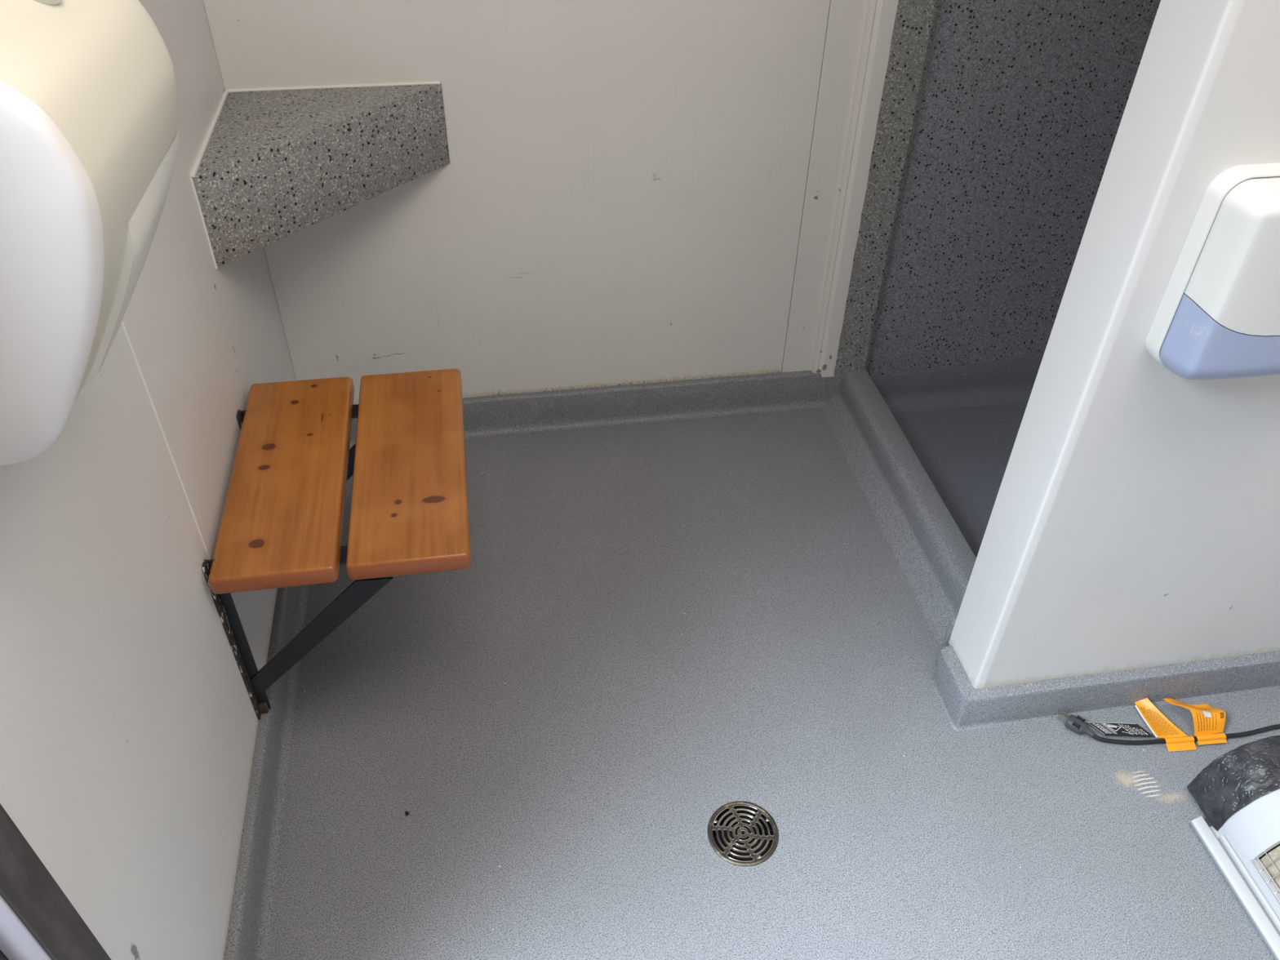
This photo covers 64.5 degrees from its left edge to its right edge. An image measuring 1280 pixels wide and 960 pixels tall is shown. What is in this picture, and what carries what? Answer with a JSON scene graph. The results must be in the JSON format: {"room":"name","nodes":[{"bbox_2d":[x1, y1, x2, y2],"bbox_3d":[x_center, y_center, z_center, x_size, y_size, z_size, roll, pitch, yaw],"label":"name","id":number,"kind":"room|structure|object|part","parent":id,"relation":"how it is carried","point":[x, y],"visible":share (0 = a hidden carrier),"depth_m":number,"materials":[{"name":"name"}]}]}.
{"room":"shower room","nodes":[
{"label":"shower room","id":0,"kind":"room"},
{"bbox_2d":[0,0,296,959],"bbox_3d":[-0.594,-0.050,0.664,0.060,2.510,3.060,-5,41,-8],"label":"wall","id":1,"kind":"structure","parent":0,"point":[129,720],"depth_m":1.30,"materials":[{"name":"white paint"}]},
{"bbox_2d":[0,803,111,959],"bbox_3d":[-0.514,0.423,0.353,0.078,2.080,1.000,-5,41,-8],"label":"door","id":2,"kind":"structure","parent":1,"relation":"in","point":[38,922],"depth_m":0.94,"materials":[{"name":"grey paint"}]},
{"bbox_2d":[0,0,178,466],"bbox_3d":[-0.494,-0.246,0.807,0.211,0.371,0.336,-5,41,-8],"label":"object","id":3,"kind":"object","parent":1,"relation":"attached to","point":[89,141],"visible":1,"depth_m":0.72,"materials":[{"name":"beige plastic"}]},
{"bbox_3d":[-0.469,-0.147,0.686,0.211,0.361,0.018,-5,41,-8],"label":"panel","id":4,"kind":"part","parent":3,"relation":"part of","materials":[{"name":"white plastic"}]},
{"bbox_2d":[121,320,210,559],"bbox_3d":[-0.662,-0.339,1.183,0.004,1.950,0.024,-5,41,-8],"label":"trim","id":5,"kind":"structure","parent":1,"relation":"attached to","point":[122,323],"depth_m":1.42,"materials":[{"name":"white plastic"}]},
{"bbox_2d":[223,584,309,959],"bbox_3d":[-0.683,0.367,1.956,0.036,0.132,1.520,-5,41,-8],"label":"baseboard","id":6,"kind":"structure","parent":1,"relation":"attached to","point":[250,918],"depth_m":1.72,"materials":[{"name":"plastic"}]},
{"bbox_2d":[201,368,471,719],"bbox_3d":[-0.509,0.108,1.869,0.402,0.382,0.523,-5,41,-8],"label":"bench","id":7,"kind":"object","parent":1,"relation":"attached to","point":[281,526],"visible":1,"depth_m":1.70,"materials":[{"name":"brown wood"}]},
{"bbox_3d":[-0.494,0.131,1.631,0.356,0.029,0.040,-5,41,-8],"label":"support arm","id":8,"kind":"part","parent":7,"relation":"part of","materials":[{"name":"black paint"}]},
{"bbox_3d":[-0.557,-0.118,1.920,0.356,0.029,0.040,-5,41,-8],"label":"support arm","id":9,"kind":"part","parent":7,"relation":"part of","materials":[{"name":"black paint"}]},
{"bbox_2d":[202,0,1160,404],"bbox_3d":[0.500,-1.141,1.967,2.750,2.510,0.060,-5,41,-8],"label":"wall","id":10,"kind":"structure","parent":0,"point":[620,198],"depth_m":2.27,"materials":[{"name":"white paint"}]},
{"bbox_2d":[189,80,451,269],"bbox_3d":[-0.571,-0.584,1.905,0.420,0.173,0.406,-5,41,-8],"label":"corner shelf","id":11,"kind":"object","parent":10,"relation":"attached to","point":[271,165],"visible":1,"depth_m":1.89,"materials":[{"name":"stone"}]},
{"bbox_2d":[349,370,845,448],"bbox_3d":[-0.137,-0.172,2.600,1.385,0.131,0.037,-5,41,-8],"label":"baseboard","id":12,"kind":"structure","parent":10,"relation":"attached to","point":[689,399],"depth_m":2.61,"materials":[{"name":"plastic"}]},
{"bbox_2d":[781,0,867,372],"bbox_3d":[0.432,-1.178,1.887,0.084,2.353,0.013,-5,41,-8],"label":"trim","id":13,"kind":"structure","parent":10,"relation":"attached to","point":[846,18],"depth_m":2.29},
{"bbox_2d":[811,0,898,377],"bbox_3d":[0.499,-1.175,1.892,0.061,2.362,0.032,-5,41,-8],"label":"trim","id":14,"kind":"structure","parent":10,"relation":"attached to","point":[880,17],"depth_m":2.29,"materials":[{"name":"white plastic"}]},
{"bbox_2d":[834,0,940,373],"bbox_3d":[0.567,-1.195,1.916,0.102,2.360,0.068,-5,41,-8],"label":"trim","id":15,"kind":"structure","parent":10,"relation":"attached to","point":[915,20],"depth_m":2.30,"materials":[{"name":"stone"}]},
{"bbox_2d":[870,355,1043,413],"bbox_3d":[1.218,-0.303,2.796,1.263,0.145,0.057,-5,41,-8],"label":"baseboard","id":16,"kind":"structure","parent":10,"relation":"attached to","point":[1009,380],"depth_m":2.77,"materials":[{"name":"plastic"}]},
{"bbox_2d":[266,408,1279,959],"bbox_3d":[0.718,0.743,1.612,2.760,0.001,3.030,-5,41,-8],"label":"floor","id":17,"kind":"structure","parent":0,"point":[650,629],"depth_m":1.86,"materials":[{"name":"plastic"}]},
{"bbox_2d":[707,800,778,866],"bbox_3d":[0.177,0.631,1.771,0.123,0.063,0.123,-5,41,-8],"label":"floor drain","id":18,"kind":"object","parent":17,"relation":"in","point":[741,833],"visible":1,"depth_m":1.76,"materials":[{"name":"metal"}]},
{"bbox_2d":[1057,697,1279,751],"bbox_3d":[1.147,0.481,1.894,0.654,0.044,0.306,22,45,22],"label":"power cord","id":19,"kind":"object","parent":17,"relation":"on","point":[1208,720],"visible":1,"depth_m":1.91,"materials":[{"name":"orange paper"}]},
{"bbox_2d":[1087,722,1147,734],"bbox_3d":[0.904,0.472,1.923,0.104,0.009,0.035,2,41,0],"label":"print","id":20,"kind":"object","parent":19,"relation":"on","point":[1104,728],"depth_m":1.92,"materials":[{"name":"white"}]},
{"bbox_2d":[1137,706,1177,735],"bbox_3d":[0.989,0.456,1.935,0.043,0.006,0.074,-5,41,-8],"label":"print","id":21,"kind":"object","parent":19,"relation":"on","point":[1158,724],"depth_m":1.93,"materials":[{"name":"brown paper"}]},
{"bbox_2d":[1197,712,1224,731],"bbox_3d":[1.077,0.453,1.913,0.058,0.025,0.027,-5,41,-8],"label":"print","id":22,"kind":"object","parent":19,"relation":"on","point":[1206,722],"depth_m":1.91,"materials":[{"name":"brown paper"}]},
{"bbox_2d":[1186,734,1279,959],"bbox_3d":[1.145,0.662,1.608,0.313,0.142,0.536,-5,41,-8],"label":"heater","id":23,"kind":"object","parent":17,"relation":"on","point":[1238,792],"visible":1,"depth_m":1.71,"materials":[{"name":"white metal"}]},
{"bbox_2d":[1208,826,1279,936],"bbox_3d":[1.027,0.743,1.604,0.026,0.018,0.438,-5,41,-8],"label":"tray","id":24,"kind":"object","parent":23,"relation":"on","point":[1246,877],"depth_m":1.68,"materials":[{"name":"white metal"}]},
{"bbox_2d":[1250,851,1279,904],"bbox_3d":[1.170,0.688,1.560,0.257,0.101,0.316,-5,41,-8],"label":"grille","id":25,"kind":"object","parent":23,"relation":"attached to","point":[1265,871],"depth_m":1.67,"materials":[{"name":"white plastic"}]},
{"bbox_2d":[892,401,1027,557],"bbox_3d":[1.279,0.040,2.525,1.280,0.020,0.980,-5,41,-8],"label":"floor","id":26,"kind":"structure","parent":0,"point":[965,453],"depth_m":2.63,"materials":[{"name":"plastic"}]},
{"bbox_2d":[948,0,1279,688],"bbox_3d":[1.327,-0.607,1.256,1.408,2.365,0.122,-5,41,-8],"label":"wall partition","id":27,"kind":"structure","parent":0,"point":[1134,522],"depth_m":1.56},
{"bbox_2d":[935,616,956,666],"bbox_3d":[0.621,0.318,1.993,0.052,0.145,0.012,-5,41,-8],"label":"trim","id":28,"kind":"structure","parent":27,"relation":"attached to","point":[948,632],"depth_m":1.97,"materials":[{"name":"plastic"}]},
{"bbox_2d":[930,645,1279,731],"bbox_3d":[1.292,0.344,2.046,1.437,0.122,0.135,-5,41,-8],"label":"baseboard","id":29,"kind":"structure","parent":27,"relation":"attached to","point":[966,707],"depth_m":1.93,"materials":[{"name":"plastic"}]},
{"bbox_2d":[821,368,976,647],"bbox_3d":[0.608,0.063,2.371,0.122,0.160,0.913,-5,41,-8],"label":"shower curb","id":30,"kind":"structure","parent":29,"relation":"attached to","point":[936,562],"depth_m":2.33,"materials":[{"name":"plastic"}]},
{"bbox_2d":[1145,162,1279,379],"bbox_3d":[0.849,-0.260,1.315,0.291,0.283,0.087,-5,41,-8],"label":"dispenser","id":31,"kind":"object","parent":27,"relation":"attached to","point":[1217,317],"visible":1,"depth_m":1.28,"materials":[{"name":"white plastic"}]}
]}

